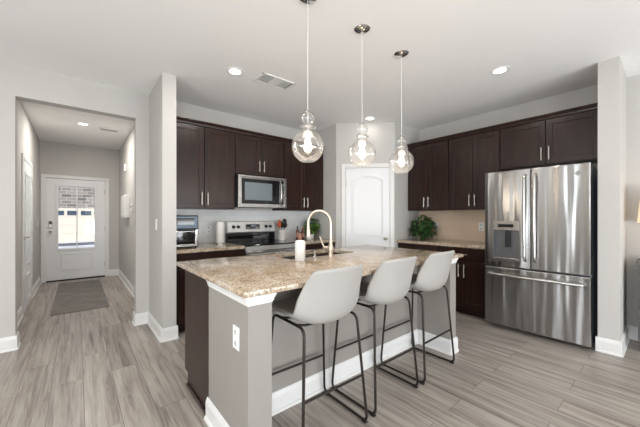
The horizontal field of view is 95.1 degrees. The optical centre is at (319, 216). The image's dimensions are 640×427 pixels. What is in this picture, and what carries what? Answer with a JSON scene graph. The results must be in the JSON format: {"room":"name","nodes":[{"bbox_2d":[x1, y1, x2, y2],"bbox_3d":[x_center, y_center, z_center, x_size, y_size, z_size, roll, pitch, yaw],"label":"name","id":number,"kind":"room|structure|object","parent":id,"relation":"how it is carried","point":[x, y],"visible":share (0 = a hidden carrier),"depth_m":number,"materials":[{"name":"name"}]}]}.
{"room":"kitchen","nodes":[
{"label":"kitchen","id":0,"kind":"room"},
{"bbox_2d":[17,100,39,311],"bbox_3d":[-4.271,-0.100,4.187,0.120,2.740,3.600,0,0,-40],"label":"wall","id":1,"kind":"structure","parent":0,"point":[28,142],"depth_m":4.31,"materials":[{"name":"grey paint"}]},
{"bbox_2d":[21,153,32,314],"bbox_3d":[-4.142,0.221,4.177,0.067,2.096,1.044,0,0,-40],"label":"door","id":2,"kind":"structure","parent":1,"relation":"in","point":[26,165],"depth_m":4.01,"materials":[{"name":"white paint"}]},
{"bbox_2d":[17,277,40,327],"bbox_3d":[-4.215,1.202,4.233,0.026,0.133,3.628,0,0,-40],"label":"baseboard","id":3,"kind":"structure","parent":1,"relation":"attached to","point":[36,286],"depth_m":3.73,"materials":[{"name":"white paint"}]},
{"bbox_2d":[40,140,118,276],"bbox_3d":[-4.929,-0.100,6.058,1.500,2.740,0.120,0,0,-40],"label":"wall","id":4,"kind":"structure","parent":0,"point":[56,158],"depth_m":6.11,"materials":[{"name":"grey paint"}]},
{"bbox_2d":[41,174,108,282],"bbox_3d":[-4.963,0.222,5.974,1.064,2.097,0.187,0,0,-40],"label":"door","id":5,"kind":"structure","parent":4,"relation":"in","point":[76,263],"depth_m":5.91,"materials":[{"name":"white paint"}]},
{"bbox_2d":[109,269,118,275],"bbox_3d":[-4.462,1.202,6.352,0.193,0.133,0.026,0,0,-40],"label":"baseboard","id":6,"kind":"structure","parent":4,"relation":"attached to","point":[113,272],"depth_m":6.34,"materials":[{"name":"white paint"}]},
{"bbox_2d":[119,127,133,286],"bbox_3d":[-3.210,-0.100,5.069,0.120,2.740,3.600,0,0,-40],"label":"wall","id":7,"kind":"structure","parent":0,"point":[126,152],"depth_m":5.34,"materials":[{"name":"grey paint"}]},
{"bbox_2d":[121,195,128,217],"bbox_3d":[-3.542,-0.190,5.312,0.080,0.400,0.480,0,0,-40],"label":"control box","id":8,"kind":"object","parent":7,"relation":"attached to","point":[125,198],"visible":1,"depth_m":5.14,"materials":[{"name":"white plastic"}]},
{"bbox_2d":[118,269,133,297],"bbox_3d":[-3.266,1.202,5.022,0.026,0.133,3.628,0,0,-40],"label":"baseboard","id":9,"kind":"structure","parent":7,"relation":"attached to","point":[129,286],"depth_m":5.33,"materials":[{"name":"white paint"}]},
{"bbox_2d":[0,60,310,337],"bbox_3d":[-2.368,-0.100,3.343,6.830,2.740,0.130,0,0,-40],"label":"wall","id":10,"kind":"structure","parent":0,"point":[17,82],"depth_m":3.10,"materials":[{"name":"grey paint"}]},
{"bbox_2d":[0,311,147,352],"bbox_3d":[-3.542,1.202,2.360,3.796,0.133,0.170,0,0,-40],"label":"baseboard","id":11,"kind":"structure","parent":10,"relation":"attached to","point":[7,344],"depth_m":2.80,"materials":[{"name":"white paint"}]},
{"bbox_2d":[176,116,235,209],"bbox_3d":[-1.519,-0.632,3.711,0.793,1.065,0.382,0,0,-40],"label":"upper cabinet","id":12,"kind":"object","parent":10,"relation":"attached to","point":[205,151],"visible":0.68,"depth_m":3.60,"materials":[{"name":"brown wood"}]},
{"bbox_2d":[176,209,310,243],"bbox_3d":[-1.055,0.128,4.345,2.324,0.455,0.008,0,0,-40],"label":"backsplash","id":13,"kind":"structure","parent":10,"relation":"attached to","point":[294,219],"depth_m":4.29,"materials":[{"name":"grey tile"}]},
{"bbox_2d":[206,225,210,233],"bbox_3d":[-1.507,0.170,3.958,0.072,0.118,0.009,0,0,-40],"label":"power outlet","id":14,"kind":"object","parent":13,"relation":"attached to","point":[208,227],"visible":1,"depth_m":3.95,"materials":[{"name":"white plastic"}]},
{"bbox_2d":[235,128,284,177],"bbox_3d":[-0.921,-0.870,4.207,0.758,0.590,0.382,0,0,-40],"label":"upper cabinet","id":15,"kind":"object","parent":10,"relation":"attached to","point":[256,153],"visible":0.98,"depth_m":4.06,"materials":[{"name":"brown wood"}]},
{"bbox_2d":[235,174,285,208],"bbox_3d":[-0.894,-0.342,4.159,0.735,0.420,0.520,0,0,-40],"label":"microwave","id":16,"kind":"object","parent":15,"relation":"attached to","point":[250,191],"visible":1,"depth_m":3.98,"materials":[{"name":"silver metal"}]},
{"bbox_2d":[272,138,324,210],"bbox_3d":[-0.335,-0.632,4.695,0.763,1.065,0.382,0,0,-40],"label":"upper cabinet","id":17,"kind":"object","parent":10,"relation":"attached to","point":[303,170],"visible":0.87,"depth_m":4.54,"materials":[{"name":"brown wood"}]},
{"bbox_2d":[149,73,175,328],"bbox_3d":[-1.779,-0.100,3.290,0.132,2.740,0.705,0,0,-40],"label":"wall column","id":18,"kind":"structure","parent":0,"point":[162,98],"depth_m":3.04,"materials":[{"name":"grey paint"}]},
{"bbox_2d":[147,312,178,342],"bbox_3d":[-1.775,1.202,3.285,0.184,0.133,0.745,0,0,-40],"label":"baseboard","id":19,"kind":"structure","parent":18,"relation":"attached to","point":[169,333],"depth_m":3.04,"materials":[{"name":"white paint"}]},
{"bbox_2d":[0,0,639,149],"bbox_3d":[-0.761,-1.520,2.066,7.670,0.100,11.590,0,0,-40],"label":"ceiling","id":20,"kind":"structure","parent":0,"point":[550,48],"depth_m":2.58,"materials":[{"name":"white paint"}]},
{"bbox_2d":[76,122,89,125],"bbox_3d":[-3.746,-1.467,4.623,0.180,0.006,0.180,0,0,-40],"label":"recessed light","id":21,"kind":"object","parent":20,"relation":"in","point":[78,123],"visible":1,"depth_m":4.63,"materials":[{"name":"white plastic"}]},
{"bbox_2d":[99,128,118,132],"bbox_3d":[-3.565,-1.466,4.942,0.260,0.008,0.160,0,0,-40],"label":"ceiling vent","id":22,"kind":"object","parent":20,"relation":"in","point":[102,129],"visible":1,"depth_m":4.95,"materials":[{"name":"white plastic"}]},
{"bbox_2d":[226,67,243,75],"bbox_3d":[-0.859,-1.467,2.955,0.180,0.006,0.180,0,0,-40],"label":"recessed light","id":23,"kind":"object","parent":20,"relation":"in","point":[234,71],"visible":1,"depth_m":2.95,"materials":[{"name":"white plastic"}]},
{"bbox_2d":[254,72,295,89],"bbox_3d":[-0.490,-1.466,3.175,0.400,0.008,0.215,0,0,-40],"label":"ceiling vent","id":24,"kind":"object","parent":20,"relation":"in","point":[264,78],"visible":1,"depth_m":3.16,"materials":[{"name":"white plastic"}]},
{"bbox_2d":[299,0,316,151],"bbox_3d":[-0.082,-0.921,1.960,0.216,1.098,0.216,0,0,-40],"label":"pendant light","id":25,"kind":"object","parent":20,"relation":"hanging from","point":[307,146],"visible":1,"depth_m":1.95,"materials":[{"name":"white glass"}]},
{"bbox_2d":[305,130,309,137],"bbox_3d":[-0.082,-0.622,1.960,0.033,0.176,0.033,0,0,-40],"label":"socket","id":26,"kind":"object","parent":25,"relation":"attached to","point":[307,133],"depth_m":1.95,"materials":[{"name":"white plastic"}]},
{"bbox_2d":[354,24,369,157],"bbox_3d":[0.329,-0.932,2.288,0.216,1.075,0.216,0,0,-40],"label":"pendant light","id":27,"kind":"object","parent":20,"relation":"hanging from","point":[361,29],"visible":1,"depth_m":2.27,"materials":[{"name":"white glass"}]},
{"bbox_2d":[364,116,375,120],"bbox_3d":[0.744,-1.467,4.362,0.180,0.006,0.180,0,0,-40],"label":"recessed light","id":28,"kind":"object","parent":20,"relation":"in","point":[369,118],"visible":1,"depth_m":4.36,"materials":[{"name":"white plastic"}]},
{"bbox_2d":[394,50,408,165],"bbox_3d":[0.733,-0.932,2.631,0.216,1.075,0.216,0,0,-40],"label":"pendant light","id":29,"kind":"object","parent":20,"relation":"hanging from","point":[400,53],"visible":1,"depth_m":2.62,"materials":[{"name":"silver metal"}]},
{"bbox_2d":[490,66,510,74],"bbox_3d":[1.806,-1.467,2.935,0.180,0.006,0.180,0,0,-40],"label":"recessed light","id":30,"kind":"object","parent":20,"relation":"in","point":[502,69],"visible":1,"depth_m":2.93,"materials":[{"name":"white plastic"}]},
{"bbox_2d":[0,275,639,426],"bbox_3d":[-0.761,1.320,2.066,7.670,0.100,11.590,0,0,-40],"label":"floor","id":31,"kind":"structure","parent":0,"point":[93,367],"depth_m":2.29,"materials":[{"name":"grey wood"}]},
{"bbox_2d":[50,279,109,315],"bbox_3d":[-3.966,1.265,4.844,0.620,0.008,2.340,0,0,-40],"label":"runner rug","id":32,"kind":"object","parent":31,"relation":"on","point":[70,297],"visible":1,"depth_m":4.58,"materials":[{"name":"grey fabric"}]},
{"bbox_2d":[176,249,243,331],"bbox_3d":[-1.429,0.833,3.597,0.788,0.874,0.652,0,0,-40],"label":"base cabinet","id":33,"kind":"object","parent":31,"relation":"on","point":[180,272],"visible":0.25,"depth_m":3.18,"materials":[{"name":"brown wood"}]},
{"bbox_2d":[176,243,244,253],"bbox_3d":[-1.440,0.375,3.611,0.794,0.038,0.644,0,0,-40],"label":"countertop","id":34,"kind":"structure","parent":33,"relation":"on","point":[206,247],"depth_m":3.41,"materials":[{"name":"beige stone"}]},
{"bbox_2d":[176,215,197,247],"bbox_3d":[-1.597,0.168,3.402,0.275,0.375,0.385,0,0,-40],"label":"toaster oven","id":35,"kind":"object","parent":34,"relation":"on","point":[186,225],"visible":0.66,"depth_m":3.29,"materials":[{"name":"silver metal"}]},
{"bbox_2d":[215,220,225,243],"bbox_3d":[-1.325,0.198,3.879,0.140,0.315,0.140,0,0,-40],"label":"paper towel roll","id":36,"kind":"object","parent":34,"relation":"on","point":[219,226],"visible":0.97,"depth_m":3.83,"materials":[{"name":"white paper"}]},
{"bbox_2d":[225,221,294,256],"bbox_3d":[-0.809,0.656,4.074,0.756,1.188,0.708,0,0,-40],"label":"electric range","id":37,"kind":"object","parent":31,"relation":"on","point":[258,237],"visible":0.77,"depth_m":4.13,"materials":[{"name":"silver metal"}]},
{"bbox_2d":[228,240,294,246],"bbox_3d":[-0.809,0.361,4.073,0.756,0.018,0.560,0,0,-40],"label":"cooktop","id":38,"kind":"object","parent":37,"relation":"in","point":[247,243],"depth_m":4.02,"materials":[{"name":"black glass"}]},
{"bbox_2d":[294,242,334,254],"bbox_3d":[-0.238,0.833,4.586,0.753,0.874,0.652,0,0,-40],"label":"base cabinet","id":39,"kind":"object","parent":31,"relation":"on","point":[317,245],"visible":0.02,"depth_m":4.35,"materials":[{"name":"brown wood"}]},
{"bbox_2d":[275,238,335,243],"bbox_3d":[-0.249,0.375,4.599,0.759,0.038,0.644,0,0,-40],"label":"countertop","id":40,"kind":"structure","parent":39,"relation":"on","point":[314,240],"depth_m":4.43,"materials":[{"name":"beige stone"}]},
{"bbox_2d":[279,229,285,239],"bbox_3d":[-0.586,0.276,4.532,0.116,0.160,0.116,0,0,-40],"label":"utensil crock","id":41,"kind":"object","parent":40,"relation":"on","point":[282,233],"visible":0.94,"depth_m":4.48,"materials":[{"name":"white ceramic"}]},
{"bbox_2d":[301,228,304,238],"bbox_3d":[-0.275,0.263,4.712,0.053,0.185,0.053,0,0,-40],"label":"bottle","id":42,"kind":"object","parent":40,"relation":"on","point":[302,231],"visible":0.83,"depth_m":4.69,"materials":[{"name":"brown glass"}]},
{"bbox_2d":[303,218,320,238],"bbox_3d":[-0.138,0.182,4.854,0.331,0.346,0.315,0,0,-40],"label":"potted herb","id":43,"kind":"object","parent":40,"relation":"on","point":[313,229],"visible":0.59,"depth_m":4.82,"materials":[{"name":"green plant"}]},
{"bbox_2d":[272,264,367,426],"bbox_3d":[-0.013,0.771,1.787,0.510,0.997,0.509,0,0,-39],"label":"bar stool","id":44,"kind":"object","parent":31,"relation":"on","point":[328,295],"visible":0.99,"depth_m":1.60,"materials":[{"name":"grey plastic"}]},
{"bbox_2d":[185,252,458,426],"bbox_3d":[0.110,0.828,2.530,2.180,0.884,1.180,0,0,-40],"label":"kitchen island","id":45,"kind":"object","parent":31,"relation":"on","point":[231,387],"visible":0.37,"depth_m":1.98,"materials":[{"name":"grey paint"}]},
{"bbox_2d":[233,324,238,350],"bbox_3d":[-0.435,0.625,1.514,0.009,0.118,0.072,0,0,-40],"label":"power outlet","id":46,"kind":"object","parent":45,"relation":"attached to","point":[235,328],"visible":1,"depth_m":1.51,"materials":[{"name":"white plastic"}]},
{"bbox_2d":[176,245,462,298],"bbox_3d":[0.120,0.371,2.573,2.263,0.030,1.235,0,0,-40],"label":"island countertop","id":47,"kind":"structure","parent":45,"relation":"on","point":[248,276],"depth_m":2.15,"materials":[{"name":"beige stone"}]},
{"bbox_2d":[295,240,304,260],"bbox_3d":[-0.162,0.272,2.394,0.085,0.168,0.085,0,0,-40],"label":"canister","id":48,"kind":"object","parent":47,"relation":"on","point":[299,244],"visible":1,"depth_m":2.36,"materials":[{"name":"white ceramic"}]},
{"bbox_2d":[281,252,341,257],"bbox_3d":[-0.064,0.469,2.846,0.800,0.162,0.380,0,0,-40],"label":"sink","id":49,"kind":"object","parent":47,"relation":"in","point":[306,255],"visible":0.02,"depth_m":3.04,"materials":[{"name":"silver metal"}]},
{"bbox_2d":[306,209,333,256],"bbox_3d":[-0.001,0.143,2.630,0.257,0.425,0.066,0,0,10],"label":"kitchen faucet","id":50,"kind":"object","parent":47,"relation":"on","point":[330,247],"visible":1,"depth_m":2.61,"materials":[{"name":"beige metal"}]},
{"bbox_2d":[331,256,418,416],"bbox_3d":[0.422,0.771,2.149,0.510,0.997,0.509,0,0,-40],"label":"bar stool","id":51,"kind":"object","parent":31,"relation":"on","point":[390,283],"visible":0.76,"depth_m":1.95,"materials":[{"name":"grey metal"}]},
{"bbox_2d":[380,250,454,384],"bbox_3d":[0.858,0.771,2.507,0.510,0.997,0.509,0,0,-41],"label":"bar stool","id":52,"kind":"object","parent":31,"relation":"on","point":[433,274],"visible":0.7,"depth_m":2.31,"materials":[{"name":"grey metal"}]},
{"bbox_2d":[398,243,438,251],"bbox_3d":[1.642,0.833,4.471,0.652,0.874,0.668,0,0,-40],"label":"base cabinet","id":53,"kind":"object","parent":31,"relation":"on","point":[400,245],"visible":0.03,"depth_m":4.26,"materials":[{"name":"brown wood"}]},
{"bbox_2d":[439,246,487,318],"bbox_3d":[2.059,0.833,3.969,0.652,0.874,0.623,0,0,-40],"label":"base cabinet","id":54,"kind":"object","parent":31,"relation":"on","point":[470,268],"visible":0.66,"depth_m":3.72,"materials":[{"name":"brown wood"}]},
{"bbox_2d":[397,238,484,248],"bbox_3d":[1.851,0.375,4.238,0.634,0.038,1.303,0,0,-40],"label":"countertop","id":55,"kind":"structure","parent":54,"relation":"on","point":[438,242],"depth_m":4.08,"materials":[{"name":"beige stone"}]},
{"bbox_2d":[408,215,437,239],"bbox_3d":[1.622,0.160,4.595,0.455,0.392,0.456,0,0,-40],"label":"potted plant","id":56,"kind":"object","parent":55,"relation":"on","point":[425,231],"visible":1,"depth_m":4.50,"materials":[{"name":"green plant"}]},
{"bbox_2d":[485,162,597,347],"bbox_3d":[2.471,0.375,3.284,0.782,1.790,0.922,0,0,-40],"label":"refrigerator","id":57,"kind":"object","parent":31,"relation":"on","point":[541,223],"visible":0.98,"depth_m":3.00,"materials":[{"name":"grey metal"}]},
{"bbox_2d":[636,258,639,340],"bbox_3d":[3.508,0.845,2.401,0.406,0.850,1.230,0,0,-40],"label":"dresser","id":58,"kind":"object","parent":31,"relation":"on","point":[638,260],"visible":1,"depth_m":2.75,"materials":[{"name":"grey wood"}]},
{"bbox_2d":[637,202,639,222],"bbox_3d":[3.225,0.087,2.738,0.350,0.665,0.350,0,0,-40],"label":"table lamp","id":59,"kind":"object","parent":58,"relation":"on","point":[638,219],"visible":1,"depth_m":2.83,"materials":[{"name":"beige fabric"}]},
{"bbox_2d":[311,122,418,247],"bbox_3d":[0.742,-0.100,4.816,1.846,2.740,0.546,0,0,5],"label":"wall","id":60,"kind":"structure","parent":0,"point":[382,140],"depth_m":4.59,"materials":[{"name":"grey paint"}]},
{"bbox_2d":[342,163,393,246],"bbox_3d":[0.736,0.221,4.504,0.806,2.096,0.088,0,0,5],"label":"door","id":61,"kind":"structure","parent":60,"relation":"in","point":[367,189],"depth_m":4.54,"materials":[{"name":"white paint"}]},
{"bbox_2d":[419,74,639,326],"bbox_3d":[3.709,-0.100,2.594,0.120,2.740,6.450,0,0,-40],"label":"wall","id":62,"kind":"structure","parent":0,"point":[589,95],"depth_m":3.07,"materials":[{"name":"grey paint"}]},
{"bbox_2d":[407,135,451,210],"bbox_3d":[1.747,-0.632,4.556,0.382,1.065,0.673,0,0,-40],"label":"upper cabinet","id":63,"kind":"object","parent":62,"relation":"attached to","point":[428,160],"visible":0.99,"depth_m":4.44,"materials":[{"name":"brown wood"}]},
{"bbox_2d":[419,210,484,241],"bbox_3d":[2.092,0.128,4.439,0.008,0.455,1.300,0,0,-40],"label":"backsplash","id":64,"kind":"structure","parent":62,"relation":"attached to","point":[461,225],"depth_m":4.43,"materials":[{"name":"beige tile"}]},
{"bbox_2d":[479,223,483,230],"bbox_3d":[2.301,0.140,4.174,0.009,0.118,0.072,0,0,-40],"label":"power outlet","id":65,"kind":"object","parent":64,"relation":"attached to","point":[481,225],"visible":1,"depth_m":4.17,"materials":[{"name":"white plastic"}]},
{"bbox_2d":[448,124,502,209],"bbox_3d":[2.175,-0.632,4.040,0.382,1.065,0.663,0,0,-40],"label":"upper cabinet","id":66,"kind":"object","parent":62,"relation":"attached to","point":[475,153],"visible":0.84,"depth_m":3.95,"materials":[{"name":"brown wood"}]},
{"bbox_2d":[499,102,597,170],"bbox_3d":[2.685,-0.880,3.427,0.382,0.570,0.928,0,0,-40],"label":"upper cabinet","id":67,"kind":"object","parent":62,"relation":"attached to","point":[567,136],"visible":0.92,"depth_m":3.29,"materials":[{"name":"brown wood"}]},
{"bbox_2d":[628,325,637,340],"bbox_3d":[4.466,1.202,1.568,0.026,0.133,3.933,0,0,-40],"label":"baseboard","id":68,"kind":"structure","parent":62,"relation":"attached to","point":[633,331],"depth_m":3.03,"materials":[{"name":"white paint"}]},
{"bbox_2d":[598,56,626,340],"bbox_3d":[2.935,-0.100,2.930,0.640,2.740,0.147,0,0,-40],"label":"wall","id":69,"kind":"structure","parent":0,"point":[612,79],"depth_m":2.74,"materials":[{"name":"grey paint"}]},
{"bbox_2d":[595,325,629,357],"bbox_3d":[2.934,1.202,2.922,0.680,0.133,0.187,0,0,-40],"label":"baseboard","id":70,"kind":"structure","parent":69,"relation":"attached to","point":[604,345],"depth_m":2.73,"materials":[{"name":"white paint"}]},
{"label":"outside","id":71,"kind":"structure","parent":0,"visible":0},
{"bbox_2d":[58,241,93,248],"bbox_3d":[-21.695,1.620,26.114,60.000,0.100,52.100,0,0,-40],"label":"ground","id":72,"kind":"structure","parent":71,"point":[79,246],"depth_m":15.57,"materials":[{"name":"white concrete"}]},
{"bbox_2d":[58,186,93,242],"bbox_3d":[-17.893,-3.030,21.537,19.000,9.200,9.200,0,0,-40],"label":"house","id":73,"kind":"structure","parent":72,"relation":"on","point":[66,195],"depth_m":18.35,"materials":[{"name":"white brick"}]},
{"bbox_2d":[58,242,93,245],"bbox_3d":[-14.794,1.500,14.939,12.000,0.140,0.250,0,0,-45],"label":"kerb","id":74,"kind":"object","parent":72,"relation":"on","point":[80,243],"depth_m":16.07,"materials":[{"name":"grey"}]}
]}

